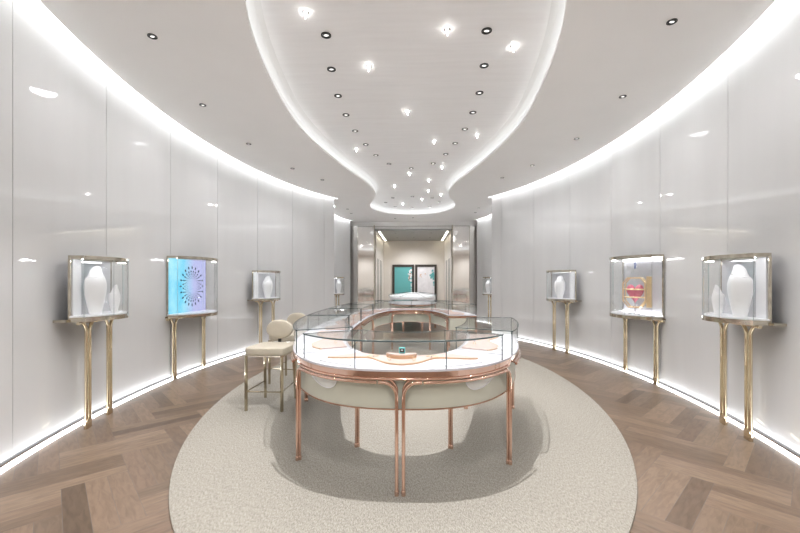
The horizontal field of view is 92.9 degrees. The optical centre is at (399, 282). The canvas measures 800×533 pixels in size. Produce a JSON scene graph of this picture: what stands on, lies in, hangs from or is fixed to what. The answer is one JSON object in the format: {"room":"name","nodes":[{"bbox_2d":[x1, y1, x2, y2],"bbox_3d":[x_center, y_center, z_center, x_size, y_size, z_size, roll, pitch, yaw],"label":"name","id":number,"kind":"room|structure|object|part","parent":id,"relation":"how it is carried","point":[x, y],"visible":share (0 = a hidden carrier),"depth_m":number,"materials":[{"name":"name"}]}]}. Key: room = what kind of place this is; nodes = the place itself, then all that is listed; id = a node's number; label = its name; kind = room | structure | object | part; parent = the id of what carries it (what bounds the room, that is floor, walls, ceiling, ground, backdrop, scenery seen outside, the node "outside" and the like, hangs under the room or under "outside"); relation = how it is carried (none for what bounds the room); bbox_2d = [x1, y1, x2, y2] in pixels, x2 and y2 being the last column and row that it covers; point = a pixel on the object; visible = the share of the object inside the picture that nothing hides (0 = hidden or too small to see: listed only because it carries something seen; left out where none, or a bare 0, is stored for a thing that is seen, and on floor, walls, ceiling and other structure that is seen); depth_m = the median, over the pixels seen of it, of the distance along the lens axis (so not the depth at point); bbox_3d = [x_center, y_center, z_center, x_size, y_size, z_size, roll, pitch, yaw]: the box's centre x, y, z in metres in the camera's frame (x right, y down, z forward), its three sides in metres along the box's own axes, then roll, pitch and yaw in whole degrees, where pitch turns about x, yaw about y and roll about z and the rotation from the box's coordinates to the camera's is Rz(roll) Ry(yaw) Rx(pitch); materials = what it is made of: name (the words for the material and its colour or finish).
{"room":"shop","nodes":[
{"label":"shop","id":0,"kind":"room"},
{"bbox_2d":[0,0,333,465],"bbox_3d":[-2.621,-0.600,5.615,1.350,3.900,9.139,0,0,2],"label":"wall","id":1,"kind":"structure","parent":0,"point":[89,166],"depth_m":4.16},
{"bbox_2d":[0,353,244,473],"bbox_3d":[-2.549,1.345,5.612,1.326,0.006,9.100,0,0,2],"label":"trim","id":2,"kind":"structure","parent":1,"relation":"attached to","point":[4,468],"depth_m":3.53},
{"bbox_2d":[334,214,349,317],"bbox_3d":[-2.041,-0.603,11.946,0.500,3.815,3.606,0,0,0],"label":"wall","id":3,"kind":"structure","parent":0,"point":[341,225],"depth_m":13.34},
{"bbox_2d":[350,227,357,312],"bbox_3d":[-1.855,-0.370,14.066,0.610,3.400,0.080,0,0,2],"label":"wall","id":4,"kind":"structure","parent":0,"point":[353,230],"depth_m":14.02,"materials":[{"name":"grey paint"}]},
{"bbox_2d":[358,227,373,310],"bbox_3d":[-1.256,-0.370,14.035,0.580,3.400,0.030,0,0,-4],"label":"wall","id":5,"kind":"structure","parent":0,"point":[365,234],"depth_m":14.02,"materials":[{"name":"paint"}]},
{"bbox_2d":[374,225,374,308],"bbox_3d":[-1.242,-0.390,14.062,0.626,3.460,0.165,0,0,2],"label":"trim","id":6,"kind":"structure","parent":5,"relation":"attached to","point":[374,225],"depth_m":13.97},
{"bbox_2d":[375,231,383,308],"bbox_3d":[-0.854,-0.300,15.850,0.060,3.300,3.500,0,0,2],"label":"wall","id":7,"kind":"structure","parent":0,"point":[379,243],"depth_m":15.11,"materials":[{"name":"paint"}]},
{"bbox_2d":[380,260,381,307],"bbox_3d":[-0.807,0.200,16.141,0.012,2.300,0.505,0,0,2],"label":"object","id":8,"kind":"structure","parent":7,"relation":"in","point":[380,260],"depth_m":16.12,"materials":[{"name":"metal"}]},
{"bbox_2d":[0,320,799,532],"bbox_3d":[0.304,1.349,7.561,7.772,0.001,21.041,0,0,2],"label":"floor","id":9,"kind":"structure","parent":0,"point":[696,473],"depth_m":2.82,"materials":[{"name":"brown wood"}]},
{"bbox_2d":[53,255,128,429],"bbox_3d":[-2.927,0.551,3.733,0.393,1.595,0.770,0,0,-14],"label":"display case","id":10,"kind":"object","parent":9,"relation":"on","point":[79,266],"visible":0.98,"depth_m":3.55,"materials":[{"name":"white paint"}]},
{"bbox_3d":[-2.928,0.046,3.367,0.020,0.521,0.014,0,0,-14],"label":"corner post","id":11,"kind":"part","parent":10,"relation":"part of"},
{"bbox_3d":[-2.927,0.328,3.733,0.393,0.042,0.770,0,0,-14],"label":"frame","id":12,"kind":"part","parent":10,"relation":"part of","materials":[{"name":"metal"}]},
{"bbox_2d":[83,266,106,314],"bbox_3d":[-2.861,0.065,3.569,0.096,0.459,0.175,0,0,41],"label":"bust","id":13,"kind":"object","parent":10,"relation":"on","point":[95,284],"visible":1,"depth_m":3.54,"materials":[{"name":"white plastic"}]},
{"bbox_3d":[-3.013,0.046,3.712,0.012,0.521,0.708,0,0,-14],"label":"panel","id":14,"kind":"part","parent":10,"relation":"part of","materials":[{"name":"clear glass"}]},
{"bbox_3d":[-2.879,-0.230,3.745,0.295,0.032,0.732,0,0,-14],"label":"frame","id":15,"kind":"part","parent":10,"relation":"part of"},
{"bbox_2d":[82,259,126,263],"bbox_3d":[-2.878,-0.208,3.736,0.290,0.012,0.677,0,0,2],"label":"light","id":16,"kind":"object","parent":10,"relation":"on","point":[84,261],"depth_m":3.66,"materials":[{"name":"white"}]},
{"bbox_3d":[-3.094,0.046,4.059,0.020,0.521,0.014,0,0,-14],"label":"corner post","id":17,"kind":"part","parent":10,"relation":"part of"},
{"bbox_2d":[108,285,119,312],"bbox_3d":[-2.832,0.155,3.766,0.055,0.280,0.100,0,0,41],"label":"bust","id":18,"kind":"object","parent":10,"relation":"on","point":[114,296],"visible":1,"depth_m":3.75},
{"bbox_2d":[165,256,217,378],"bbox_3d":[-3.008,0.486,5.712,0.403,1.725,1.056,0,0,2],"label":"display case","id":19,"kind":"object","parent":9,"relation":"on","point":[185,275],"visible":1,"depth_m":5.60,"materials":[{"name":"white paint"}]},
{"bbox_3d":[-3.209,0.051,5.244,0.020,0.791,0.014,0,0,2],"label":"corner post","id":20,"kind":"part","parent":19,"relation":"part of","materials":[{"name":"gold metal"}]},
{"bbox_3d":[-3.191,0.051,5.719,0.012,0.791,0.948,0,0,2],"label":"panel","id":21,"kind":"part","parent":19,"relation":"part of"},
{"bbox_3d":[-3.008,0.468,5.712,0.403,0.042,1.010,0,0,2],"label":"frame","id":22,"kind":"part","parent":19,"relation":"part of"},
{"bbox_3d":[-3.004,-0.360,5.711,0.395,0.032,0.972,0,0,2],"label":"frame","id":23,"kind":"part","parent":19,"relation":"part of","materials":[{"name":"metal"}]},
{"bbox_2d":[178,258,216,262],"bbox_3d":[-2.947,-0.338,5.709,0.254,0.012,0.944,0,0,2],"label":"light","id":24,"kind":"object","parent":19,"relation":"on","point":[213,260],"depth_m":5.59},
{"bbox_2d":[247,270,280,342],"bbox_3d":[-2.682,0.551,7.713,0.398,1.595,0.770,0,0,19],"label":"display case","id":25,"kind":"object","parent":9,"relation":"on","point":[258,276],"visible":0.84,"depth_m":7.58,"materials":[{"name":"white paint"}]},
{"bbox_3d":[-2.682,0.328,7.713,0.398,0.042,0.770,0,0,19],"label":"frame","id":26,"kind":"part","parent":25,"relation":"part of","materials":[{"name":"metal"}]},
{"bbox_3d":[-2.633,-0.230,7.697,0.295,0.032,0.732,0,0,19],"label":"frame","id":27,"kind":"part","parent":25,"relation":"part of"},
{"bbox_3d":[-2.763,0.046,7.741,0.012,0.521,0.708,0,0,19],"label":"panel","id":28,"kind":"part","parent":25,"relation":"part of","materials":[{"name":"clear glass"}]},
{"bbox_2d":[262,276,272,297],"bbox_3d":[-2.665,0.075,7.645,0.200,0.439,0.110,0,0,-20],"label":"bust","id":29,"kind":"object","parent":25,"relation":"on","point":[267,285],"visible":1,"depth_m":7.61,"materials":[{"name":"white plastic"}]},
{"bbox_2d":[334,277,343,316],"bbox_3d":[-2.005,0.579,12.345,0.388,1.540,0.770,0,0,2],"label":"display case","id":30,"kind":"object","parent":9,"relation":"on","point":[335,278],"visible":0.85,"depth_m":12.17,"materials":[{"name":"white paint"}]},
{"bbox_2d":[336,279,341,292],"bbox_3d":[-1.977,0.105,12.244,0.200,0.439,0.110,0,0,-36],"label":"bust","id":31,"kind":"object","parent":30,"relation":"on","point":[338,283],"visible":0.94,"depth_m":12.21,"materials":[{"name":"white plastic"}]},
{"bbox_2d":[169,338,636,532],"bbox_3d":[0.103,1.341,5.300,4.400,0.016,7.840,0,0,2],"label":"oval rug","id":32,"kind":"object","parent":9,"relation":"on","point":[572,469],"visible":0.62,"depth_m":2.76,"materials":[{"name":"beige carpet"}]},
{"bbox_2d":[244,320,295,411],"bbox_3d":[-1.399,0.878,4.179,0.429,0.909,0.504,0,0,4],"label":"counter stool","id":33,"kind":"object","parent":32,"relation":"on","point":[279,329],"visible":0.94,"depth_m":4.01,"materials":[{"name":"beige fabric"}]},
{"bbox_3d":[-1.604,1.044,3.960,0.025,0.575,0.025,0,0,-41],"label":"leg","id":34,"kind":"part","parent":33,"relation":"part of","materials":[{"name":"gold metal"}]},
{"bbox_3d":[-1.560,1.044,4.393,0.032,0.578,0.084,0,0,-13],"label":"leg","id":35,"kind":"part","parent":33,"relation":"part of","materials":[{"name":"gold metal"}]},
{"bbox_3d":[-1.401,0.763,4.153,0.390,0.014,0.410,0,0,4],"label":"seat frame","id":36,"kind":"part","parent":33,"relation":"part of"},
{"bbox_3d":[-1.401,0.713,4.153,0.429,0.087,0.450,0,0,4],"label":"seat","id":37,"kind":"part","parent":33,"relation":"part of","materials":[{"name":"beige fabric"}]},
{"bbox_3d":[-1.387,0.531,4.387,0.310,0.216,0.088,0,0,4],"label":"backrest","id":38,"kind":"part","parent":33,"relation":"part of","materials":[{"name":"beige leather"}]},
{"bbox_3d":[-1.225,1.044,3.936,0.025,0.575,0.025,0,0,-41],"label":"leg","id":39,"kind":"part","parent":33,"relation":"part of","materials":[{"name":"gold metal"}]},
{"bbox_3d":[-1.215,1.044,4.372,0.032,0.578,0.084,0,0,20],"label":"leg","id":40,"kind":"part","parent":33,"relation":"part of","materials":[{"name":"gold metal"}]},
{"bbox_2d":[268,313,306,383],"bbox_3d":[-1.498,0.878,5.214,0.429,0.909,0.504,0,0,9],"label":"counter stool","id":41,"kind":"object","parent":32,"relation":"on","point":[292,318],"visible":0.62,"depth_m":5.16,"materials":[{"name":"beige fabric"}]},
{"bbox_3d":[-1.724,1.044,5.016,0.025,0.575,0.025,0,0,-36],"label":"leg","id":42,"kind":"part","parent":41,"relation":"part of","materials":[{"name":"gold metal"}]},
{"bbox_3d":[-1.636,1.044,5.443,0.032,0.578,0.084,0,0,-7],"label":"leg","id":43,"kind":"part","parent":41,"relation":"part of","materials":[{"name":"gold metal"}]},
{"bbox_3d":[-1.503,0.713,5.188,0.429,0.087,0.450,0,0,9],"label":"seat","id":44,"kind":"part","parent":41,"relation":"part of","materials":[{"name":"beige leather"}]},
{"bbox_3d":[-1.465,0.531,5.420,0.310,0.216,0.088,0,0,9],"label":"backrest","id":45,"kind":"part","parent":41,"relation":"part of","materials":[{"name":"beige leather"}]},
{"bbox_2d":[291,315,353,401],"bbox_3d":[-0.734,0.849,3.669,0.570,0.969,1.423,0,0,-9],"label":"jewelry showcase","id":46,"kind":"object","parent":32,"relation":"on","point":[312,344],"visible":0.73,"depth_m":3.38,"materials":[{"name":"white glass"}]},
{"bbox_3d":[-0.977,0.618,3.632,0.079,0.038,1.319,0,0,-10],"label":"rail","id":47,"kind":"part","parent":46,"relation":"part of","materials":[{"name":"pink metal"}]},
{"bbox_3d":[-1.056,0.964,4.238,0.045,0.737,0.124,0,0,-1],"label":"leg","id":48,"kind":"part","parent":46,"relation":"part of","materials":[{"name":"pink metal"}]},
{"bbox_2d":[308,308,361,351],"bbox_3d":[-0.811,0.849,4.913,0.558,0.969,1.143,0,0,2],"label":"jewelry showcase","id":49,"kind":"object","parent":32,"relation":"on","point":[357,335],"visible":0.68,"depth_m":4.92,"materials":[{"name":"white glass"}]},
{"bbox_3d":[-0.559,0.618,4.903,0.029,0.038,1.046,0,0,1],"label":"rail","id":50,"kind":"part","parent":49,"relation":"part of","materials":[{"name":"pink metal"}]},
{"bbox_3d":[-0.554,0.965,5.372,0.046,0.737,0.134,0,0,2],"label":"leg","id":51,"kind":"part","parent":49,"relation":"part of","materials":[{"name":"gold metal"}]},
{"bbox_2d":[329,304,373,353],"bbox_3d":[-0.748,0.849,6.052,0.568,0.969,1.106,0,0,2],"label":"jewelry showcase","id":52,"kind":"object","parent":32,"relation":"on","point":[367,323],"visible":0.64,"depth_m":6.13,"materials":[{"name":"white glass"}]},
{"bbox_3d":[-0.472,0.964,6.503,0.045,0.737,0.132,0,0,7],"label":"leg","id":53,"kind":"part","parent":52,"relation":"part of","materials":[{"name":"gold metal"}]},
{"bbox_2d":[346,301,389,327],"bbox_3d":[-0.579,0.587,7.182,0.548,0.446,1.245,0,0,15],"label":"jewelry showcase","id":54,"kind":"object","parent":32,"relation":"on","point":[380,317],"visible":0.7,"depth_m":7.15,"materials":[{"name":"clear glass"}]},
{"bbox_2d":[295,329,511,496],"bbox_3d":[0.015,0.848,2.741,1.633,0.970,0.745,0,0,2],"label":"jewelry showcase","id":55,"kind":"object","parent":32,"relation":"on","point":[453,379],"visible":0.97,"depth_m":2.50,"materials":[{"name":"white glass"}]},
{"bbox_3d":[-0.730,0.964,2.804,0.045,0.737,0.161,0,0,-31],"label":"leg","id":56,"kind":"part","parent":55,"relation":"part of","materials":[{"name":"gold metal"}]},
{"bbox_3d":[-0.542,0.666,2.621,0.326,0.080,0.023,0,0,43],"label":"apron panel","id":57,"kind":"part","parent":55,"relation":"part of","materials":[{"name":"beige leather"}]},
{"bbox_3d":[-0.321,0.964,3.053,0.045,0.737,0.124,0,0,-34],"label":"leg","id":58,"kind":"part","parent":55,"relation":"part of","materials":[{"name":"gold metal"}]},
{"bbox_3d":[-0.072,0.964,2.395,0.130,0.738,0.046,0,0,2],"label":"leg","id":59,"kind":"part","parent":55,"relation":"part of","materials":[{"name":"gold metal"}]},
{"bbox_2d":[386,352,416,358],"bbox_3d":[0.008,0.521,2.717,0.220,0.030,0.095,0,0,2],"label":"display tray","id":60,"kind":"object","parent":55,"relation":"on","point":[392,355],"visible":0.92,"depth_m":2.69,"materials":[{"name":"leather"}]},
{"bbox_2d":[399,347,404,353],"bbox_3d":[0.015,0.485,2.732,0.044,0.040,0.039,0,0,2],"label":"box","id":61,"kind":"object","parent":60,"relation":"on","point":[401,349],"visible":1,"depth_m":2.72,"materials":[{"name":"teal cardboard"}]},
{"bbox_3d":[0.009,0.618,2.602,1.583,0.038,0.452,0,0,2],"label":"rail","id":62,"kind":"part","parent":55,"relation":"part of","materials":[{"name":"gold metal"}]},
{"bbox_3d":[0.016,0.805,2.766,1.574,0.009,0.696,0,0,2],"label":"trim","id":63,"kind":"part","parent":55,"relation":"part of","materials":[{"name":"gold metal"}]},
{"bbox_3d":[0.074,0.964,2.389,0.130,0.738,0.046,0,0,2],"label":"leg","id":64,"kind":"part","parent":55,"relation":"part of","materials":[{"name":"gold metal"}]},
{"bbox_3d":[0.377,0.964,3.023,0.045,0.737,0.124,0,0,39],"label":"leg","id":65,"kind":"part","parent":55,"relation":"part of","materials":[{"name":"gold metal"}]},
{"bbox_3d":[0.560,0.666,2.575,0.326,0.080,0.023,0,0,-38],"label":"apron panel","id":66,"kind":"part","parent":55,"relation":"part of","materials":[{"name":"beige leather"}]},
{"bbox_3d":[0.763,0.964,2.741,0.045,0.737,0.161,0,0,36],"label":"leg","id":67,"kind":"part","parent":55,"relation":"part of","materials":[{"name":"gold metal"}]},
{"bbox_2d":[374,300,450,349],"bbox_3d":[0.235,0.849,7.956,1.633,0.969,0.742,0,0,2],"label":"jewelry showcase","id":68,"kind":"object","parent":32,"relation":"on","point":[425,315],"visible":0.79,"depth_m":7.81,"materials":[{"name":"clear glass"}]},
{"bbox_3d":[-0.127,0.964,7.676,0.045,0.737,0.124,0,0,39],"label":"leg","id":69,"kind":"part","parent":68,"relation":"part of","materials":[{"name":"gold metal"}]},
{"bbox_3d":[0.226,0.618,7.732,0.766,0.038,0.237,0,0,2],"label":"rail","id":70,"kind":"part","parent":68,"relation":"part of","materials":[{"name":"gold metal"}]},
{"bbox_3d":[0.572,0.964,7.646,0.045,0.737,0.124,0,0,-34],"label":"leg","id":71,"kind":"part","parent":68,"relation":"part of","materials":[{"name":"gold metal"}]},
{"bbox_2d":[432,301,476,351],"bbox_3d":[0.983,0.849,7.081,0.556,0.969,1.323,0,0,-9],"label":"jewelry showcase","id":72,"kind":"object","parent":32,"relation":"on","point":[448,319],"visible":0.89,"depth_m":6.50,"materials":[{"name":"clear glass"}]},
{"bbox_3d":[0.809,0.964,6.575,0.045,0.737,0.130,0,0,-5],"label":"leg","id":73,"kind":"part","parent":72,"relation":"part of","materials":[{"name":"gold metal"}]},
{"bbox_2d":[454,317,520,408],"bbox_3d":[0.826,0.849,3.529,0.558,0.969,1.265,0,0,16],"label":"jewelry showcase","id":74,"kind":"object","parent":32,"relation":"on","point":[510,343],"visible":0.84,"depth_m":3.22,"materials":[{"name":"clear glass"}]},
{"bbox_3d":[1.187,0.964,3.989,0.045,0.737,0.124,0,0,7],"label":"leg","id":75,"kind":"part","parent":74,"relation":"part of","materials":[{"name":"gold metal"}]},
{"bbox_3d":[1.063,0.618,3.467,0.071,0.038,1.171,0,0,16],"label":"rail","id":76,"kind":"part","parent":74,"relation":"part of","materials":[{"name":"gold metal"}]},
{"bbox_2d":[388,292,436,333],"bbox_3d":[0.405,0.825,11.994,1.480,1.049,4.660,0,0,2],"label":"jewelry showcase","id":77,"kind":"object","parent":9,"relation":"on","point":[402,300],"visible":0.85,"depth_m":10.02,"materials":[{"name":"white glass"}]},
{"bbox_2d":[482,277,491,325],"bbox_3d":[2.836,0.579,12.141,0.388,1.540,0.770,0,0,2],"label":"display case","id":78,"kind":"object","parent":9,"relation":"on","point":[490,278],"visible":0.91,"depth_m":12.05,"materials":[{"name":"white paint"}]},
{"bbox_2d":[485,279,490,292],"bbox_3d":[2.799,0.105,12.043,0.200,0.439,0.110,0,0,41],"label":"bust","id":79,"kind":"object","parent":78,"relation":"on","point":[488,283],"visible":0.91,"depth_m":12.01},
{"bbox_2d":[546,270,581,353],"bbox_3d":[3.119,0.551,7.429,0.398,1.595,0.770,0,0,-14],"label":"display case","id":80,"kind":"object","parent":9,"relation":"on","point":[569,276],"visible":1,"depth_m":7.27,"materials":[{"name":"white paint"}]},
{"bbox_2d":[554,276,564,297],"bbox_3d":[3.096,0.075,7.362,0.200,0.439,0.110,0,0,25],"label":"bust","id":81,"kind":"object","parent":80,"relation":"on","point":[559,285],"visible":0.95,"depth_m":7.33,"materials":[{"name":"white plastic"}]},
{"bbox_3d":[3.069,-0.230,7.417,0.295,0.032,0.732,0,0,-14],"label":"frame","id":82,"kind":"part","parent":80,"relation":"part of","materials":[{"name":"metal"}]},
{"bbox_3d":[3.203,0.046,7.450,0.012,0.521,0.708,0,0,-14],"label":"panel","id":83,"kind":"part","parent":80,"relation":"part of","materials":[{"name":"clear glass"}]},
{"bbox_3d":[3.119,0.328,7.429,0.398,0.042,0.770,0,0,-14],"label":"frame","id":84,"kind":"part","parent":80,"relation":"part of","materials":[{"name":"metal"}]},
{"bbox_2d":[609,254,665,384],"bbox_3d":[3.277,0.486,5.447,0.403,1.725,1.056,0,0,2],"label":"display case","id":85,"kind":"object","parent":9,"relation":"on","point":[652,265],"visible":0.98,"depth_m":5.21,"materials":[{"name":"white paint"}]},
{"bbox_2d":[610,257,651,261],"bbox_3d":[3.217,-0.338,5.449,0.254,0.012,0.944,0,0,2],"label":"light","id":86,"kind":"object","parent":85,"relation":"on","point":[613,259],"depth_m":5.33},
{"bbox_3d":[3.273,-0.360,5.447,0.395,0.032,0.972,0,0,2],"label":"frame","id":87,"kind":"part","parent":85,"relation":"part of","materials":[{"name":"metal"}]},
{"bbox_2d":[622,266,651,313],"bbox_3d":[3.360,0.089,5.320,0.413,0.690,0.168,0,0,44],"label":"heart sculpture","id":88,"kind":"object","parent":85,"relation":"on","point":[634,293],"visible":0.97,"depth_m":5.30,"materials":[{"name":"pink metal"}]},
{"bbox_3d":[3.319,0.134,5.365,0.292,0.430,0.159,0,0,44],"label":"cage frame","id":89,"kind":"part","parent":88,"relation":"part of","materials":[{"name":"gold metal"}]},
{"bbox_3d":[3.453,0.124,5.209,0.125,0.430,0.040,0,0,44],"label":"panel","id":90,"kind":"part","parent":88,"relation":"part of","materials":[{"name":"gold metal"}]},
{"bbox_3d":[3.277,0.468,5.447,0.403,0.042,1.010,0,0,2],"label":"frame","id":91,"kind":"part","parent":85,"relation":"part of","materials":[{"name":"metal"}]},
{"bbox_3d":[3.461,0.051,5.439,0.012,0.791,0.948,0,0,2],"label":"panel","id":92,"kind":"part","parent":85,"relation":"part of","materials":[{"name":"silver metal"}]},
{"bbox_3d":[3.439,0.051,4.964,0.020,0.791,0.014,0,0,2],"label":"corner post","id":93,"kind":"part","parent":85,"relation":"part of","materials":[{"name":"gold metal"}]},
{"bbox_2d":[701,253,786,441],"bbox_3d":[3.024,0.551,3.461,0.393,1.595,0.770,0,0,16],"label":"display case","id":94,"kind":"object","parent":9,"relation":"on","point":[758,266],"visible":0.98,"depth_m":3.27,"materials":[{"name":"white paint"}]},
{"bbox_2d":[711,285,724,314],"bbox_3d":[2.930,0.155,3.498,0.055,0.280,0.100,0,0,-39],"label":"bust","id":95,"kind":"object","parent":94,"relation":"on","point":[715,295],"visible":0.94,"depth_m":3.49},
{"bbox_3d":[3.203,0.046,3.781,0.020,0.521,0.014,0,0,16],"label":"corner post","id":96,"kind":"part","parent":94,"relation":"part of","materials":[{"name":"metal"}]},
{"bbox_2d":[703,257,755,262],"bbox_3d":[2.970,-0.208,3.468,0.271,0.012,0.686,0,0,2],"label":"light","id":97,"kind":"object","parent":94,"relation":"on","point":[705,259],"depth_m":3.39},
{"bbox_3d":[2.977,-0.230,3.475,0.295,0.032,0.732,0,0,16],"label":"frame","id":98,"kind":"part","parent":94,"relation":"part of","materials":[{"name":"metal"}]},
{"bbox_3d":[3.110,0.046,3.438,0.012,0.521,0.708,0,0,16],"label":"panel","id":99,"kind":"part","parent":94,"relation":"part of","materials":[{"name":"clear glass"}]},
{"bbox_2d":[727,264,752,316],"bbox_3d":[2.953,0.065,3.300,0.096,0.459,0.175,0,0,-39],"label":"bust","id":100,"kind":"object","parent":94,"relation":"on","point":[739,284],"visible":0.99,"depth_m":3.28,"materials":[{"name":"white plastic"}]},
{"bbox_3d":[3.024,0.328,3.461,0.393,0.042,0.770,0,0,16],"label":"frame","id":101,"kind":"part","parent":94,"relation":"part of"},
{"bbox_3d":[3.012,0.046,3.095,0.020,0.521,0.014,0,0,16],"label":"corner post","id":102,"kind":"part","parent":94,"relation":"part of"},
{"bbox_2d":[261,0,550,208],"bbox_3d":[0.200,-2.430,7.123,2.980,0.001,10.650,0,0,2],"label":"ceiling","id":103,"kind":"structure","parent":0,"point":[423,70],"depth_m":4.39,"materials":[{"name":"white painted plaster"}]},
{"bbox_2d":[302,10,308,18],"bbox_3d":[-0.847,-2.400,3.409,0.060,0.060,0.059,0,0,2],"label":"light","id":104,"kind":"object","parent":103,"relation":"attached to","point":[305,12],"visible":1,"depth_m":3.40,"materials":[{"name":"silver metal"}]},
{"bbox_2d":[321,32,330,38],"bbox_3d":[-0.724,-2.440,3.724,0.100,0.036,0.100,0,0,2],"label":"recessed light","id":105,"kind":"object","parent":103,"relation":"in","point":[326,35],"visible":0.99,"depth_m":3.72,"materials":[{"name":"black metal"}]},
{"bbox_2d":[327,67,335,71],"bbox_3d":[-0.779,-2.440,4.317,0.100,0.036,0.100,0,0,2],"label":"recessed light","id":106,"kind":"object","parent":103,"relation":"in","point":[330,69],"visible":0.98,"depth_m":4.31,"materials":[{"name":"black metal"}]},
{"bbox_2d":[480,63,488,68],"bbox_3d":[0.939,-2.440,4.244,0.100,0.036,0.100,0,0,2],"label":"recessed light","id":107,"kind":"object","parent":103,"relation":"in","point":[483,65],"visible":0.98,"depth_m":4.24,"materials":[{"name":"black metal"}]},
{"bbox_2d":[481,27,491,34],"bbox_3d":[0.835,-2.440,3.658,0.100,0.036,0.100,0,0,2],"label":"recessed light","id":108,"kind":"object","parent":103,"relation":"in","point":[487,30],"visible":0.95,"depth_m":3.66,"materials":[{"name":"black metal"}]},
{"bbox_2d":[40,0,775,221],"bbox_3d":[0.142,-2.340,5.759,6.500,0.180,16.480,0,0,2],"label":"ceiling","id":109,"kind":"structure","parent":0,"point":[220,55],"depth_m":4.22,"materials":[{"name":"paint"}]},
{"bbox_2d":[147,33,157,39],"bbox_3d":[-2.256,-2.260,3.463,0.082,0.036,0.082,0,0,2],"label":"recessed light","id":110,"kind":"object","parent":109,"relation":"in","point":[150,35],"visible":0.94,"depth_m":3.46,"materials":[{"name":"black metal"}]},
{"bbox_2d":[666,18,677,24],"bbox_3d":[2.340,-2.260,3.269,0.082,0.036,0.082,0,0,2],"label":"recessed light","id":111,"kind":"object","parent":109,"relation":"in","point":[674,20],"visible":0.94,"depth_m":3.27,"materials":[{"name":"black metal"}]},
{"bbox_2d":[375,229,451,240],"bbox_3d":[0.563,-1.960,15.740,2.900,0.050,3.500,0,0,2],"label":"ceiling","id":112,"kind":"structure","parent":0,"point":[390,234],"depth_m":15.16,"materials":[{"name":"white paint"}]},
{"bbox_2d":[350,221,476,225],"bbox_3d":[0.491,-2.270,14.042,5.400,0.360,0.140,0,0,2],"label":"wall","id":113,"kind":"structure","parent":0,"point":[459,223],"depth_m":13.97,"materials":[{"name":"paint"}]},
{"bbox_2d":[375,226,451,228],"bbox_3d":[0.492,-2.020,14.072,2.920,0.160,0.100,0,0,2],"label":"trim","id":114,"kind":"structure","parent":113,"relation":"attached to","point":[430,227],"depth_m":14.01,"materials":[{"name":"paint"}]},
{"bbox_2d":[350,225,476,226],"bbox_3d":[0.488,-2.085,13.962,4.900,0.020,0.040,0,0,2],"label":"trim","id":115,"kind":"structure","parent":113,"relation":"attached to","point":[476,225],"depth_m":13.98,"materials":[{"name":"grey metal"}]},
{"bbox_2d":[384,241,443,308],"bbox_3d":[0.634,-0.350,17.439,3.000,3.400,0.060,0,0,2],"label":"wall","id":116,"kind":"structure","parent":0,"point":[414,253],"depth_m":17.41,"materials":[{"name":"paint"}]},
{"bbox_2d":[392,265,413,294],"bbox_3d":[0.149,0.030,17.389,0.995,1.740,0.060,0,0,2],"label":"framed picture","id":117,"kind":"object","parent":116,"relation":"attached to","point":[402,275],"visible":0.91,"depth_m":17.39,"materials":[{"name":"brown paper"}]},
{"bbox_2d":[395,267,411,293],"bbox_3d":[0.150,0.030,17.407,0.795,1.540,0.020,0,0,2],"label":"print","id":118,"kind":"object","parent":117,"relation":"attached to","point":[403,275],"depth_m":17.39},
{"bbox_2d":[415,265,436,299],"bbox_3d":[1.181,0.030,17.346,0.980,1.740,0.060,0,0,2],"label":"framed picture","id":119,"kind":"object","parent":116,"relation":"attached to","point":[425,275],"visible":0.84,"depth_m":17.35,"materials":[{"name":"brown paper"}]},
{"bbox_2d":[417,267,433,294],"bbox_3d":[1.181,0.030,17.364,0.780,1.540,0.020,0,0,2],"label":"print","id":120,"kind":"object","parent":119,"relation":"attached to","point":[425,275],"depth_m":17.36},
{"bbox_2d":[444,230,451,309],"bbox_3d":[1.984,-0.300,15.730,0.060,3.300,3.500,0,0,2],"label":"wall","id":121,"kind":"structure","parent":0,"point":[448,241],"depth_m":15.58,"materials":[{"name":"paint"}]},
{"bbox_2d":[448,258,449,309],"bbox_3d":[1.913,0.200,14.875,0.012,2.300,0.505,0,0,2],"label":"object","id":122,"kind":"structure","parent":121,"relation":"in","point":[449,258],"depth_m":14.62,"materials":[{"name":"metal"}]},
{"bbox_2d":[470,226,476,319],"bbox_3d":[2.831,-0.370,13.868,0.610,3.400,0.080,0,0,2],"label":"wall","id":123,"kind":"structure","parent":0,"point":[473,229],"depth_m":13.83,"materials":[{"name":"grey paint"}]},
{"bbox_2d":[453,226,468,312],"bbox_3d":[2.231,-0.370,13.888,0.580,3.400,0.030,0,0,9],"label":"door","id":124,"kind":"structure","parent":123,"relation":"attached to","point":[460,233],"depth_m":13.87,"materials":[{"name":"metal"}]},
{"bbox_2d":[452,225,469,312],"bbox_3d":[2.220,-0.390,13.916,0.626,3.460,0.165,0,0,2],"label":"trim","id":125,"kind":"structure","parent":124,"relation":"attached to","point":[452,225],"depth_m":13.82,"materials":[{"name":"metal"}]},
{"bbox_2d":[477,214,491,321],"bbox_3d":[2.838,-0.603,11.741,0.500,3.815,3.606,0,0,5],"label":"wall","id":126,"kind":"structure","parent":0,"point":[484,225],"depth_m":13.21,"materials":[{"name":"grey paint"}]},
{"bbox_2d":[492,0,799,456],"bbox_3d":[2.884,-0.600,5.383,1.350,3.900,9.139,0,0,2],"label":"wall","id":127,"kind":"structure","parent":0,"point":[714,170],"depth_m":4.41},
{"bbox_2d":[518,339,799,463],"bbox_3d":[2.812,1.345,5.386,1.326,0.006,9.100,0,0,2],"label":"trim","id":128,"kind":"structure","parent":127,"relation":"attached to","point":[796,459],"depth_m":4.00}
]}

